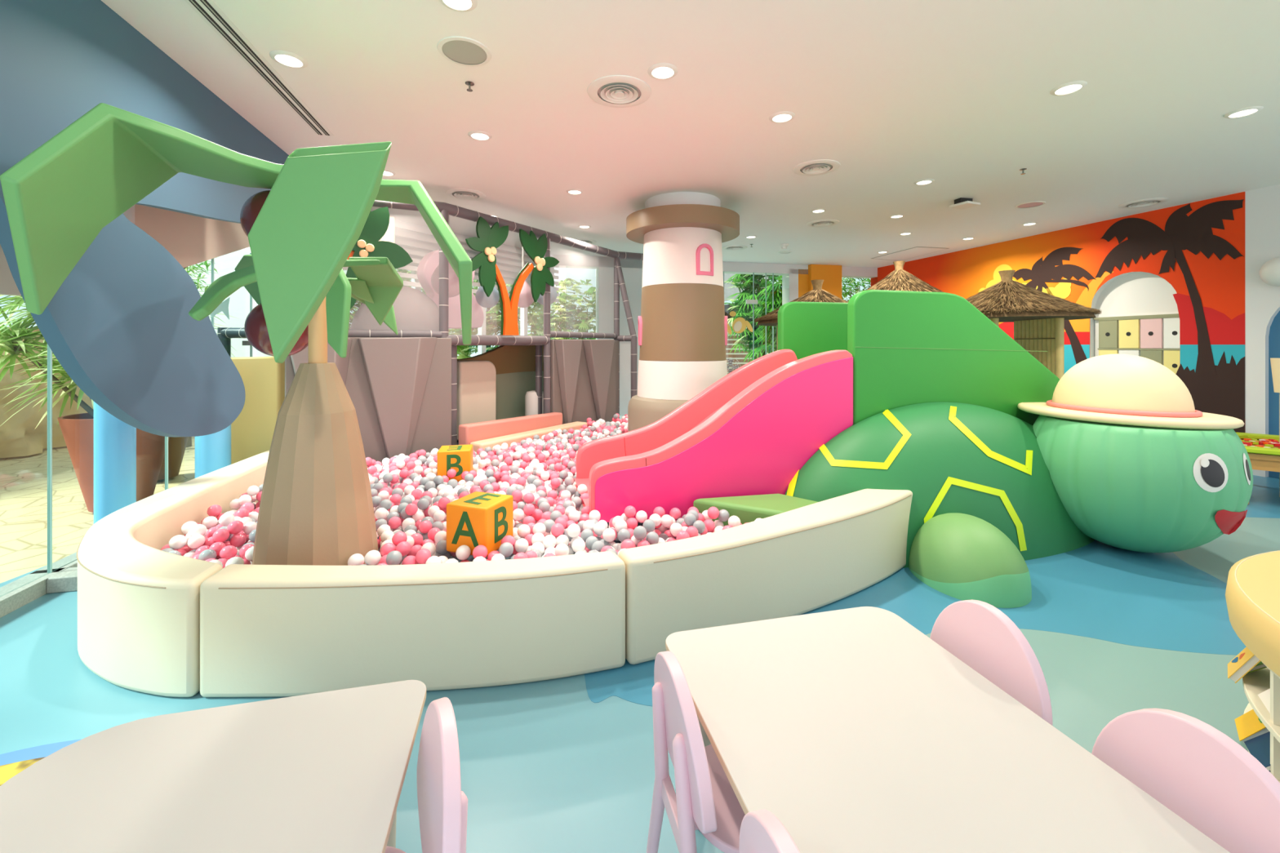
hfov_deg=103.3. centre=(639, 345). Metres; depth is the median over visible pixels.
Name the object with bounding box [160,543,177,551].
ball
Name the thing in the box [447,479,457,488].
ball
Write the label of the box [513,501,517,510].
ball
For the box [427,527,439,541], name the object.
ball
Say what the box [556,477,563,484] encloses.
ball
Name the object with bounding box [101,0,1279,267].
ceiling
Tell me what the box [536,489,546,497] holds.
ball
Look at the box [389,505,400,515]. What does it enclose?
ball
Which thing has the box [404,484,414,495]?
ball
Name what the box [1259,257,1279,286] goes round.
wall lamp
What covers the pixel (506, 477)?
ball
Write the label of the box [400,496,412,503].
ball
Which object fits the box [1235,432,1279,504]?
table
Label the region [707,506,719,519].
ball
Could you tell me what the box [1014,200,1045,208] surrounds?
ceiling speaker
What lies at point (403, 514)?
ball
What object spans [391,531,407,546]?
ball
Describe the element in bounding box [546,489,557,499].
ball
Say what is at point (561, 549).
ball
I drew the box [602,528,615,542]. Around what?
ball
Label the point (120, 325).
sculpture
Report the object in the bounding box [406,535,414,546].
ball
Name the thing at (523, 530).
ball
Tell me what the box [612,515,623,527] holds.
ball
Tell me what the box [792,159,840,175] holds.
ceiling vent
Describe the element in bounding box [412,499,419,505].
ball
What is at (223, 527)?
ball
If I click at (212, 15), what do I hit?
ceiling vent
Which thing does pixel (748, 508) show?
block
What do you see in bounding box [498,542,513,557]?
ball
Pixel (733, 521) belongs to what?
ball
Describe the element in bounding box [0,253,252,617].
window
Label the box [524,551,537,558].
ball
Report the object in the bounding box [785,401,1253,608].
turtle
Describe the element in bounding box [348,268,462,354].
shrub
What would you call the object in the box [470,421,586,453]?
step
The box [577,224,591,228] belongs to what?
recessed light
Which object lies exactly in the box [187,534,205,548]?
ball
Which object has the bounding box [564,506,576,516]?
ball
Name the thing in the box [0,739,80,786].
rug
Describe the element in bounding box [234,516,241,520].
ball
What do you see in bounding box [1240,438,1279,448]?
bricks
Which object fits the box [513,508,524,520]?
ball
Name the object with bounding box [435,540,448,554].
ball
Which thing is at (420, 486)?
ball
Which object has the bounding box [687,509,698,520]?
ball
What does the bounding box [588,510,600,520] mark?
ball
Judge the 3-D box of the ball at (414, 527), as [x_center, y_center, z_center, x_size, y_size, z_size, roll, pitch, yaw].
[-1.458,1.181,3.217,0.080,0.080,0.080,0,0,0]
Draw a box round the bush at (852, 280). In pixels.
[841,277,871,302]
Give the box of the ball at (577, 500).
[571,496,582,507]
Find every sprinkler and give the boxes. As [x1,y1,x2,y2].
[465,80,474,91]
[1019,168,1026,174]
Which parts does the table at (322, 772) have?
leg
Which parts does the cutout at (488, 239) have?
crown, crown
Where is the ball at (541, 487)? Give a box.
[536,485,546,493]
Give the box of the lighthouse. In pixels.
[626,191,739,431]
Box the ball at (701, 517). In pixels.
[697,512,704,521]
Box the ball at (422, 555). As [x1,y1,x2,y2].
[415,548,431,564]
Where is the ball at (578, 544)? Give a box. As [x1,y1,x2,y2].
[572,538,585,552]
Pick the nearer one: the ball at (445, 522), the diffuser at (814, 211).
the ball at (445, 522)
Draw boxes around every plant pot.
[57,413,169,512]
[157,436,188,480]
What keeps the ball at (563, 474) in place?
on the balls at (552, 454)
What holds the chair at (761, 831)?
on the floor
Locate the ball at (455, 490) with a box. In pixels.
[452,487,459,497]
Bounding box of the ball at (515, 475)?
[510,472,519,479]
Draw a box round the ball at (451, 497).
[446,495,455,502]
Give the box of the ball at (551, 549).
[543,546,555,555]
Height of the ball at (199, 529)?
0.080 m
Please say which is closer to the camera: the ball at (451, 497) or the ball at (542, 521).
the ball at (542, 521)
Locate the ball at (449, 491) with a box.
[444,488,454,497]
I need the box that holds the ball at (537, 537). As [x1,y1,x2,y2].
[531,533,544,544]
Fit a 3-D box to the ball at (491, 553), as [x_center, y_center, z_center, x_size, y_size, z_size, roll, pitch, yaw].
[-0.808,1.181,2.809,0.080,0.080,0.080,0,0,0]
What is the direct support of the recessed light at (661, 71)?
in the ceiling
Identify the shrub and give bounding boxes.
[183,257,222,447]
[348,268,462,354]
[448,279,555,359]
[527,278,595,339]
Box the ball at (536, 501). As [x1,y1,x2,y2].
[535,497,543,507]
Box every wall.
[0,204,249,295]
[0,326,93,457]
[76,449,269,697]
[200,551,625,697]
[284,337,451,466]
[395,219,554,284]
[457,345,543,419]
[550,339,618,427]
[617,488,912,664]
[798,269,808,297]
[871,184,1279,478]
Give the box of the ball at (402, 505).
[397,502,408,513]
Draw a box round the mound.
[350,285,439,330]
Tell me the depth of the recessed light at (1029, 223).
7.46 m
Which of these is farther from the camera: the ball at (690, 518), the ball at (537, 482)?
the ball at (537, 482)
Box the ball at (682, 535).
[676,530,689,540]
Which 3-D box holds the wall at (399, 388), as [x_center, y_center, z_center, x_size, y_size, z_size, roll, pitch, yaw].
[-2.752,0.705,5.247,1.539,1.591,0.239,0,0,-30]
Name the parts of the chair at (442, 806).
seat, backrest, leg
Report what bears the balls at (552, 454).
on the floor
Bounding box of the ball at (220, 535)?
[212,528,229,542]
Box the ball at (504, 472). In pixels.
[500,470,509,477]
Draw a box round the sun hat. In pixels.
[1017,353,1244,429]
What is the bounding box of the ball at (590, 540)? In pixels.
[585,536,598,550]
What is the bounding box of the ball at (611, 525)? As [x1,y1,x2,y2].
[608,517,614,528]
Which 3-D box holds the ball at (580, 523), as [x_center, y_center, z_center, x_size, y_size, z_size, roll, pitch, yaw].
[-0.380,1.200,3.350,0.080,0.080,0.080,0,0,0]
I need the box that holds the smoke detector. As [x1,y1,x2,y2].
[779,243,788,249]
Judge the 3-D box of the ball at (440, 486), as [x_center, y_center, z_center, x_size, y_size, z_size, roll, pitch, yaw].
[-1.603,1.161,4.089,0.080,0.080,0.080,0,0,0]
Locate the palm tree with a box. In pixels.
[0,102,472,565]
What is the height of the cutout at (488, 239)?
1.401 m
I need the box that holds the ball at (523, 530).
[516,524,530,537]
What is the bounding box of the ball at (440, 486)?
[436,484,445,493]
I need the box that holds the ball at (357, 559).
[347,553,364,565]
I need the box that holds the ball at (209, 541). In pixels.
[204,536,216,546]
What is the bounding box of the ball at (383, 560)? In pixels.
[378,554,387,564]
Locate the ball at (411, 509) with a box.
[404,502,417,515]
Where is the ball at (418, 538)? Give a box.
[410,533,422,546]
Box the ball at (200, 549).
[194,545,209,555]
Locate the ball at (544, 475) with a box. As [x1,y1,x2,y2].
[540,471,549,480]
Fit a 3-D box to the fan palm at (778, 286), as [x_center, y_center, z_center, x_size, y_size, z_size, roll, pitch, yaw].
[3.323,-0.084,11.985,1.604,3.172,1.515,0,0,42]
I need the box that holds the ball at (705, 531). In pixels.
[700,526,707,535]
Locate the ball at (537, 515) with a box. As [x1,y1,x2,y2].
[531,509,542,520]
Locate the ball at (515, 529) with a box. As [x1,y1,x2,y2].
[513,527,517,536]
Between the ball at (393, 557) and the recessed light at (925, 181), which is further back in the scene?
the recessed light at (925, 181)
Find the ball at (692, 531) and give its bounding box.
[685,526,698,537]
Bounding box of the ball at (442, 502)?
[438,497,449,509]
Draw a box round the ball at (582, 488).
[577,484,587,493]
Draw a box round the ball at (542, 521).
[537,518,546,524]
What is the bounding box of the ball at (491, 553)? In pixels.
[486,551,498,560]
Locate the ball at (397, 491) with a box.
[391,488,403,497]
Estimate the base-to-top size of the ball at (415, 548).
0.080 m
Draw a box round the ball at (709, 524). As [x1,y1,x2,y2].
[703,519,715,532]
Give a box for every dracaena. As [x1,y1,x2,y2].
[0,294,93,428]
[209,313,234,354]
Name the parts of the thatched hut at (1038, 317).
post, post, post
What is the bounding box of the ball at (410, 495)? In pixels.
[405,494,414,502]
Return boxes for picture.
[1231,657,1238,662]
[1239,653,1244,659]
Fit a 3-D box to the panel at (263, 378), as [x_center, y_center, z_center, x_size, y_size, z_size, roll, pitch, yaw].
[-3.868,0.805,5.110,0.520,1.390,0.094,0,0,-9]
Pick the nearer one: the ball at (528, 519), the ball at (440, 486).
the ball at (528, 519)
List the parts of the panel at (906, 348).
panel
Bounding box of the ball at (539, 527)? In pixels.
[533,522,546,534]
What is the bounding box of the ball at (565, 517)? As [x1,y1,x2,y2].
[561,514,568,521]
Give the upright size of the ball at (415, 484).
0.080 m
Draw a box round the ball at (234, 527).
[226,520,244,534]
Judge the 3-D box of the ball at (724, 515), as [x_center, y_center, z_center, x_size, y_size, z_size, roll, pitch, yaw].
[0.558,1.138,3.385,0.080,0.080,0.080,0,0,0]
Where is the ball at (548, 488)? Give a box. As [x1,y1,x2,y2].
[545,486,551,495]
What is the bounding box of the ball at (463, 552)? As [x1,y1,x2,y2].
[455,545,471,559]
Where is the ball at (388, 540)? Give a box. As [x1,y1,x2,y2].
[380,539,392,548]
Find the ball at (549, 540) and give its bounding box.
[542,534,556,548]
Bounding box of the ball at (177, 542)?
[168,534,186,549]
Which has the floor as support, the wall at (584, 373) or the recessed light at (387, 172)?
the wall at (584, 373)
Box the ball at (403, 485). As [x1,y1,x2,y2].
[398,482,408,492]
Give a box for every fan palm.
[724,274,782,362]
[749,275,782,356]
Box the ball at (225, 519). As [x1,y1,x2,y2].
[218,512,235,526]
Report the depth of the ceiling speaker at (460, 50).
3.08 m
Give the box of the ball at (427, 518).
[421,516,434,524]
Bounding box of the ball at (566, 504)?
[562,500,573,510]
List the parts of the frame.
rail, post, post, rail, rail, post, post, rail, post, rail, post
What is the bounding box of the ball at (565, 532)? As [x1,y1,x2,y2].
[562,528,572,541]
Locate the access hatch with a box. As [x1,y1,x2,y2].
[871,246,948,260]
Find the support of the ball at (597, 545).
on the balls at (552, 454)
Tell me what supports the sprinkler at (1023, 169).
attached to the ceiling
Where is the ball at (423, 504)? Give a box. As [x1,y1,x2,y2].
[417,497,429,510]
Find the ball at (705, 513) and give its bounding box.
[702,510,712,520]
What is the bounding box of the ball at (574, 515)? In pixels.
[568,510,580,522]
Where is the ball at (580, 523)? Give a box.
[577,520,585,532]
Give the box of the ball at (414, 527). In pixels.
[404,524,417,533]
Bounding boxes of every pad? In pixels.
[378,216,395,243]
[417,249,484,328]
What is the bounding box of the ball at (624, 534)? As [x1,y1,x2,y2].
[617,528,631,542]
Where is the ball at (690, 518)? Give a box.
[684,512,696,525]
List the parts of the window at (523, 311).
frame, frame, frame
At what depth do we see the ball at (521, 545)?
2.88 m
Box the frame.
[242,200,643,445]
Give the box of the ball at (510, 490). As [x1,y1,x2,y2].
[506,486,516,495]
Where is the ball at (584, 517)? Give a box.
[578,513,589,521]
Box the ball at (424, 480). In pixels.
[419,476,430,485]
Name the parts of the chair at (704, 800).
leg, leg, backrest, seat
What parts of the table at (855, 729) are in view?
leg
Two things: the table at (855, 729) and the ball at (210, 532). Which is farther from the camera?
the ball at (210, 532)
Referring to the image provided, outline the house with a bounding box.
[724,273,770,373]
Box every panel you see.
[230,356,284,464]
[777,289,1059,426]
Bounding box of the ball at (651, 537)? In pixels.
[645,531,658,544]
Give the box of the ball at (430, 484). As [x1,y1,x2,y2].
[424,480,435,490]
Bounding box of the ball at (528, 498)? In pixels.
[523,493,534,503]
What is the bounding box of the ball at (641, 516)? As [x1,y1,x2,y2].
[635,510,647,523]
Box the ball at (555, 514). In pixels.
[549,510,562,521]
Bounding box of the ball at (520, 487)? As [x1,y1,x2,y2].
[515,484,524,491]
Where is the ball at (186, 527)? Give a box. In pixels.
[181,520,197,534]
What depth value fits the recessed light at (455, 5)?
2.66 m
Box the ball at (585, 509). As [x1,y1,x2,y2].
[581,506,589,514]
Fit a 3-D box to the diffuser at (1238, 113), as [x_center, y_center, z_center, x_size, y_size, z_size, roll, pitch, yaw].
[4.649,-1.793,3.902,0.146,0.001,0.146,0,0,0]
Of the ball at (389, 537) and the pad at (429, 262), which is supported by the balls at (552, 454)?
the ball at (389, 537)
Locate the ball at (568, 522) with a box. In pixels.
[564,520,575,528]
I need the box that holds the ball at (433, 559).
[425,555,441,564]
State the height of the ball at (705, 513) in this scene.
0.080 m
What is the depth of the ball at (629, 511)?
3.38 m
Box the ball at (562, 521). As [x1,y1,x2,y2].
[554,517,566,528]
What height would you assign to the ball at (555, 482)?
0.080 m
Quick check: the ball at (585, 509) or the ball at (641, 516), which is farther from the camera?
the ball at (585, 509)
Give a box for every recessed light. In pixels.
[269,49,307,68]
[382,169,395,176]
[439,0,477,11]
[467,130,492,140]
[565,188,582,194]
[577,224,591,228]
[647,62,678,79]
[745,235,757,238]
[768,111,795,123]
[810,208,826,213]
[888,213,905,217]
[898,231,912,235]
[913,178,934,185]
[960,236,974,239]
[1021,222,1038,225]
[1049,80,1087,95]
[1222,106,1263,118]
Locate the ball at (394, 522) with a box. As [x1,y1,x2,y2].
[387,516,401,528]
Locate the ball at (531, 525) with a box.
[527,522,535,534]
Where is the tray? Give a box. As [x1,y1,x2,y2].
[1241,438,1279,461]
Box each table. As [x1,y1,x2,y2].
[0,680,426,852]
[665,606,1230,852]
[1225,550,1279,676]
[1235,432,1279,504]
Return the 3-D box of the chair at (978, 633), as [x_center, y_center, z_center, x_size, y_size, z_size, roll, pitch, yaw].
[0.932,1.156,1.536,0.390,0.692,0.400,0,0,-13]
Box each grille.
[441,40,486,64]
[1017,202,1043,207]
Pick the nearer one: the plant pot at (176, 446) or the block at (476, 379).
the plant pot at (176, 446)
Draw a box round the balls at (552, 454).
[161,413,762,568]
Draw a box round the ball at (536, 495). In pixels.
[531,493,539,504]
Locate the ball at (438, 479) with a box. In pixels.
[433,475,444,485]
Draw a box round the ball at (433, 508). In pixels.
[427,505,439,517]
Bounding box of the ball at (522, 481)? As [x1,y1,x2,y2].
[515,476,526,485]
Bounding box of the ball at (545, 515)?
[541,511,551,519]
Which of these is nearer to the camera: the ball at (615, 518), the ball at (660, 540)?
the ball at (660, 540)
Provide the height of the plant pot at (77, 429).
0.860 m
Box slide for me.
[574,349,853,522]
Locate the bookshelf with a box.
[1242,662,1279,782]
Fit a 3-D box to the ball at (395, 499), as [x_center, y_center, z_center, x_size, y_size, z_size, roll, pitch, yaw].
[-1.800,1.136,3.729,0.080,0.080,0.080,0,0,0]
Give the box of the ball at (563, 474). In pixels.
[559,470,568,479]
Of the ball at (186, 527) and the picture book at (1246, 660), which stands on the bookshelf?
the picture book at (1246, 660)
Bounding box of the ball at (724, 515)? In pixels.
[718,509,729,521]
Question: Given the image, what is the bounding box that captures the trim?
[550,254,877,278]
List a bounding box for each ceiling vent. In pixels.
[184,0,333,135]
[445,188,485,199]
[575,238,596,244]
[586,75,651,107]
[722,244,747,250]
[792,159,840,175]
[806,218,839,226]
[1118,197,1168,208]
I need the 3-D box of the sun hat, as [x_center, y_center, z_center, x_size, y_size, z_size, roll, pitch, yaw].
[3.695,0.314,3.910,1.250,0.498,1.251,0,0,3]
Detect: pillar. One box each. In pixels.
[123,204,134,224]
[808,264,841,298]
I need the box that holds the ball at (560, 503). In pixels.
[555,500,564,506]
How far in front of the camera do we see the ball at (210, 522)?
3.30 m
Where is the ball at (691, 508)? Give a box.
[687,506,698,512]
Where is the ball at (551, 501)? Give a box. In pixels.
[546,497,554,506]
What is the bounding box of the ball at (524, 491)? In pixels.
[521,488,529,499]
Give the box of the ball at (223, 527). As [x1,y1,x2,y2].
[217,526,231,537]
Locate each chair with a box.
[385,697,467,852]
[646,651,745,852]
[738,809,799,852]
[929,600,1053,725]
[1091,708,1279,852]
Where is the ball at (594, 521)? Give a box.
[591,519,599,524]
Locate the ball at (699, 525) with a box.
[693,520,705,533]
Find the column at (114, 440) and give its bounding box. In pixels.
[93,401,136,524]
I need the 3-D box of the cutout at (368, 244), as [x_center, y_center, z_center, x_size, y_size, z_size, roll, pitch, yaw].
[-2.805,-0.778,5.204,0.861,1.345,0.101,0,0,-27]
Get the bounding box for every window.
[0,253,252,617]
[411,270,527,355]
[723,271,773,360]
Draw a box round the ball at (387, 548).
[380,542,395,556]
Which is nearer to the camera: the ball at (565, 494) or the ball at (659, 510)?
the ball at (659, 510)
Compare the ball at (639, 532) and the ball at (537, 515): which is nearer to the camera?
the ball at (639, 532)
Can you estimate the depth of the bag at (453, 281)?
6.11 m
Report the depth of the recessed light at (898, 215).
7.01 m
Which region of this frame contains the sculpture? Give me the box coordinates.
[0,0,288,437]
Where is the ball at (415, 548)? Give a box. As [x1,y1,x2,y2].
[408,544,422,556]
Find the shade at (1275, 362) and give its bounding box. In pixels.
[1270,358,1279,497]
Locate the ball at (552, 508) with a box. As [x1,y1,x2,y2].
[548,506,555,512]
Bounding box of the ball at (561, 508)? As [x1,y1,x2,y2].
[553,505,564,515]
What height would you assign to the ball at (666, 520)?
0.080 m
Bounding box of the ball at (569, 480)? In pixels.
[564,475,573,485]
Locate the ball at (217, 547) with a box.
[208,542,226,556]
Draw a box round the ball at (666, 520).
[661,514,672,527]
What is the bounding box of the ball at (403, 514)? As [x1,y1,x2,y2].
[400,507,412,519]
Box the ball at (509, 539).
[501,535,515,546]
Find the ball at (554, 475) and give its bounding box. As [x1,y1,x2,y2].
[550,473,559,479]
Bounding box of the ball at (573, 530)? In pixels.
[567,523,580,537]
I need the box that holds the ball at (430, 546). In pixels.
[421,542,435,555]
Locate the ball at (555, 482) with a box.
[550,477,559,488]
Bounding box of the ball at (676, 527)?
[670,522,682,536]
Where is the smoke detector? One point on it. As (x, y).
(784, 246)
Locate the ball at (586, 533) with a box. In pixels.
[580,528,593,542]
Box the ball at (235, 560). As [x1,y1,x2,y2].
[225,556,244,566]
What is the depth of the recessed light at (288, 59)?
3.17 m
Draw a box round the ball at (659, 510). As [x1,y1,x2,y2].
[653,506,665,517]
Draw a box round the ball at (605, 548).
[600,545,613,551]
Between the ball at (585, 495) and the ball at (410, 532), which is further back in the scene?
the ball at (585, 495)
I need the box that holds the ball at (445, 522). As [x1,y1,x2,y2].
[442,521,446,530]
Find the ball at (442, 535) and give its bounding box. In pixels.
[434,530,446,543]
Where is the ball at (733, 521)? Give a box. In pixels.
[728,515,740,527]
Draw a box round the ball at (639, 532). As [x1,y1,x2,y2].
[633,525,646,540]
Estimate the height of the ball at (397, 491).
0.080 m
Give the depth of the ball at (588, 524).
3.19 m
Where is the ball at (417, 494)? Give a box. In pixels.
[410,488,422,499]
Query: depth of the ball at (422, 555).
2.71 m
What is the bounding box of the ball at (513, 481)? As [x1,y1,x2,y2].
[508,478,516,486]
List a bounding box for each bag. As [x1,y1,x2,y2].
[431,214,459,297]
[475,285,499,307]
[517,247,533,307]
[537,285,556,305]
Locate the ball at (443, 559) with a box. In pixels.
[438,555,448,563]
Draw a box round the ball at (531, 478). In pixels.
[526,475,536,484]
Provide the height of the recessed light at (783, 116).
0.012 m
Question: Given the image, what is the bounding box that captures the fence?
[725,335,775,373]
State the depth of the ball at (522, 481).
4.10 m
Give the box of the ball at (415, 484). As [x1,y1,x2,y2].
[410,481,420,489]
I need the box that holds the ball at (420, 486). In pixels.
[416,484,426,491]
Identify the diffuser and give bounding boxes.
[275,54,302,66]
[382,171,392,175]
[443,0,471,8]
[471,133,488,139]
[568,191,580,193]
[652,66,673,78]
[773,114,791,121]
[813,209,823,212]
[916,180,931,184]
[1054,84,1081,93]
[1228,109,1257,116]
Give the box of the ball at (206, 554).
[198,549,216,560]
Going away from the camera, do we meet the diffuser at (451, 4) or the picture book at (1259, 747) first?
the picture book at (1259, 747)
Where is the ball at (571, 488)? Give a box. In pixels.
[565,484,575,495]
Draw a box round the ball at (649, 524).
[642,519,655,533]
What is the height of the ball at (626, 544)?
0.080 m
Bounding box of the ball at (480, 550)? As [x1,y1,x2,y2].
[472,545,487,558]
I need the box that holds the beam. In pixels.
[458,412,562,444]
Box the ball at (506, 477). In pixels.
[501,474,511,482]
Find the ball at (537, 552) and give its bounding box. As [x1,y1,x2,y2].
[530,549,541,557]
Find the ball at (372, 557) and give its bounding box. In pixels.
[364,550,381,565]
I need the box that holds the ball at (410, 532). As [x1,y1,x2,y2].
[404,529,416,536]
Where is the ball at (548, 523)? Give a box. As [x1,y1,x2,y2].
[543,519,555,533]
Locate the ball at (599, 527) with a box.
[593,522,605,535]
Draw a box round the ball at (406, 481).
[402,479,413,485]
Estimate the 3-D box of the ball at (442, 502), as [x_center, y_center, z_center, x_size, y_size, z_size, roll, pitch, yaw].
[-1.374,1.105,3.548,0.080,0.080,0.080,0,0,0]
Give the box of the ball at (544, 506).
[538,501,550,513]
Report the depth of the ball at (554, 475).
4.42 m
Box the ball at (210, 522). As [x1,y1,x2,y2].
[201,515,217,528]
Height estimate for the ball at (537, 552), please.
0.080 m
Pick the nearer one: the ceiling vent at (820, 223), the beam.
the beam
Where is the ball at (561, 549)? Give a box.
[554,543,568,555]
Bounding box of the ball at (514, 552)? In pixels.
[512,540,517,555]
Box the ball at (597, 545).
[591,540,604,551]
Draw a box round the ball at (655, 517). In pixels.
[648,513,661,526]
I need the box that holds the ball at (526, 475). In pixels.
[523,473,530,479]
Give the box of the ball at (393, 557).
[386,550,402,564]
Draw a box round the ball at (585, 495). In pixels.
[579,493,589,503]
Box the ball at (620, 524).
[614,520,626,532]
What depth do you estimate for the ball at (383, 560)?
2.72 m
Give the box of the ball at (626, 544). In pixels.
[621,538,635,548]
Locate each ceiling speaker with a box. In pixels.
[436,35,491,66]
[778,250,792,253]
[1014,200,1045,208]
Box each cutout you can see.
[346,206,413,309]
[465,216,559,335]
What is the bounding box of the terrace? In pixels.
[0,436,195,583]
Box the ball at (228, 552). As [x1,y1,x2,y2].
[219,545,237,559]
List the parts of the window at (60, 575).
sill, sill, guard rail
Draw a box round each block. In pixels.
[437,444,472,481]
[446,491,513,557]
[457,360,496,440]
[693,493,817,526]
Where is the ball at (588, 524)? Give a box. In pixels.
[582,520,595,531]
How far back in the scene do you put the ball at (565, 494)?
3.83 m
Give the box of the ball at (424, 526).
[418,520,431,533]
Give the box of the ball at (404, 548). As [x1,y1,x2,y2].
[395,541,411,556]
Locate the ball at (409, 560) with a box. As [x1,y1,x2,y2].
[401,555,417,564]
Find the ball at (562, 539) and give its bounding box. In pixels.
[555,534,568,546]
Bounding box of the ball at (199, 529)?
[189,524,206,537]
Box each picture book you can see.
[1227,647,1260,683]
[1234,709,1269,743]
[1244,731,1271,772]
[1247,661,1266,673]
[1257,688,1270,713]
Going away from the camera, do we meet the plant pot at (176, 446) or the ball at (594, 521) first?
the ball at (594, 521)
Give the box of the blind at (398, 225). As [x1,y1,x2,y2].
[342,222,559,302]
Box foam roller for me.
[524,390,543,416]
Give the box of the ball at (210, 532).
[205,526,220,537]
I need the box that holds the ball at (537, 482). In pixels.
[532,479,542,488]
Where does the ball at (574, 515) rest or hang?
on the balls at (552, 454)
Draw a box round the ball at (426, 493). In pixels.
[421,490,432,498]
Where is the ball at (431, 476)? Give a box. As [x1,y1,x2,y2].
[426,472,435,481]
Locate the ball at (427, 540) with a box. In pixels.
[420,538,434,546]
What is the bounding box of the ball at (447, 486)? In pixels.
[442,484,453,489]
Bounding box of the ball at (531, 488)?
[525,484,536,493]
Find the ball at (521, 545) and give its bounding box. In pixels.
[514,537,528,552]
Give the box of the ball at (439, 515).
[432,510,445,521]
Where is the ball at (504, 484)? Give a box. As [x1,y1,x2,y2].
[499,481,509,488]
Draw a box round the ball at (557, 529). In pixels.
[551,523,564,537]
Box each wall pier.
[595,256,642,418]
[782,268,798,305]
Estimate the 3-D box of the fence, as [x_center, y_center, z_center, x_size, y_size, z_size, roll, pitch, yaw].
[3.357,0.550,14.103,2.294,1.900,0.105,0,0,-8]
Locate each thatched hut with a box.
[754,280,848,350]
[865,260,942,292]
[965,270,1102,379]
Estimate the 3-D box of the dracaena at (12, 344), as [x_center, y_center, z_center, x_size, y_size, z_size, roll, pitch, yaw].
[-5.349,-0.067,4.767,1.704,1.741,1.429,0,0,-8]
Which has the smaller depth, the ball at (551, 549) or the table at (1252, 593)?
the table at (1252, 593)
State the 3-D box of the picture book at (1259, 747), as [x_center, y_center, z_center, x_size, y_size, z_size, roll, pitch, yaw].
[2.213,1.367,1.740,0.147,0.171,0.160,0,0,37]
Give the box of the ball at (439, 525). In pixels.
[431,520,444,530]
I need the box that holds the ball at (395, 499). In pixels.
[389,493,401,505]
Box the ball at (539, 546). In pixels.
[530,542,544,555]
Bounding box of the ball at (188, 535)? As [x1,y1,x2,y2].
[185,532,191,542]
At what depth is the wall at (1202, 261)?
6.41 m
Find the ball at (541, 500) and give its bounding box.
[537,497,548,506]
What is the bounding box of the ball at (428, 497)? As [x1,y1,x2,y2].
[421,495,431,505]
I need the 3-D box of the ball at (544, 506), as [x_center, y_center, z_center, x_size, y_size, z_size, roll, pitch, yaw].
[-0.676,1.146,3.583,0.080,0.080,0.080,0,0,0]
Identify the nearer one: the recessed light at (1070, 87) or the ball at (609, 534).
the ball at (609, 534)
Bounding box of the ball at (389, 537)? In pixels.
[386,534,396,546]
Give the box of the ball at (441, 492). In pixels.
[437,488,446,497]
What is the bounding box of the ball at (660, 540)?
[657,537,665,543]
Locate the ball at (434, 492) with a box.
[427,488,437,497]
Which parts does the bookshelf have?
board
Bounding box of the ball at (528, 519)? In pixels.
[523,515,534,524]
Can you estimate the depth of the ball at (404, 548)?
2.81 m
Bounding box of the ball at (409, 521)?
[401,517,415,528]
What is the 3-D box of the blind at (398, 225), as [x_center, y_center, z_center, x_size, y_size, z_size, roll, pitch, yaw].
[-2.769,-1.294,8.238,0.040,0.867,4.350,0,0,31]
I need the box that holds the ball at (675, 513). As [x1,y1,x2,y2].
[669,507,680,519]
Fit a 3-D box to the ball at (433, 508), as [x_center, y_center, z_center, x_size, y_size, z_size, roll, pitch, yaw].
[-1.419,1.143,3.485,0.080,0.080,0.080,0,0,0]
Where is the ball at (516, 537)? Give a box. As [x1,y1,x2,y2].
[513,534,520,540]
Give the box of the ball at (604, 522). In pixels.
[598,520,608,528]
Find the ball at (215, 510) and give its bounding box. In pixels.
[206,504,222,516]
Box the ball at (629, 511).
[624,505,635,517]
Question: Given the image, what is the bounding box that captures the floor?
[0,475,1279,852]
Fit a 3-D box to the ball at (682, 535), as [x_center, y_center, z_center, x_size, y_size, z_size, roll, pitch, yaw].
[0.256,1.141,3.002,0.080,0.080,0.080,0,0,0]
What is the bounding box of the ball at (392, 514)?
[386,511,399,522]
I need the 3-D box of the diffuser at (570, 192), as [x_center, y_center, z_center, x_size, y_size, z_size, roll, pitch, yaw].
[-0.763,-1.793,5.915,0.146,0.001,0.146,0,0,0]
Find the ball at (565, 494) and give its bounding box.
[560,489,570,499]
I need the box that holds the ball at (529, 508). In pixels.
[523,503,535,515]
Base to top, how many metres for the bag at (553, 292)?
1.136 m
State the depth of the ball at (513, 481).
4.17 m
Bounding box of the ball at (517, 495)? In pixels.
[511,489,522,501]
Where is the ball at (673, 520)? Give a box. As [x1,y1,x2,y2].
[666,516,675,528]
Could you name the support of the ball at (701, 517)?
on the balls at (552, 454)
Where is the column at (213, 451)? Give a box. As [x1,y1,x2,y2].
[195,424,231,478]
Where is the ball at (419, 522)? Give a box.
[414,519,422,530]
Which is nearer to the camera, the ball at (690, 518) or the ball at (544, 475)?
the ball at (690, 518)
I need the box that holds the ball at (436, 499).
[432,495,442,503]
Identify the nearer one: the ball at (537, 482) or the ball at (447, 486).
the ball at (447, 486)
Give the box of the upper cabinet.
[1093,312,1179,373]
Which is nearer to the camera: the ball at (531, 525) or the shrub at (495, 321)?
the ball at (531, 525)
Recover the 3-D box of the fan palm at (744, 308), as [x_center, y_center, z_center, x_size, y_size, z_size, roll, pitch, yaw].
[2.955,-0.464,13.063,1.829,3.936,1.768,0,0,34]

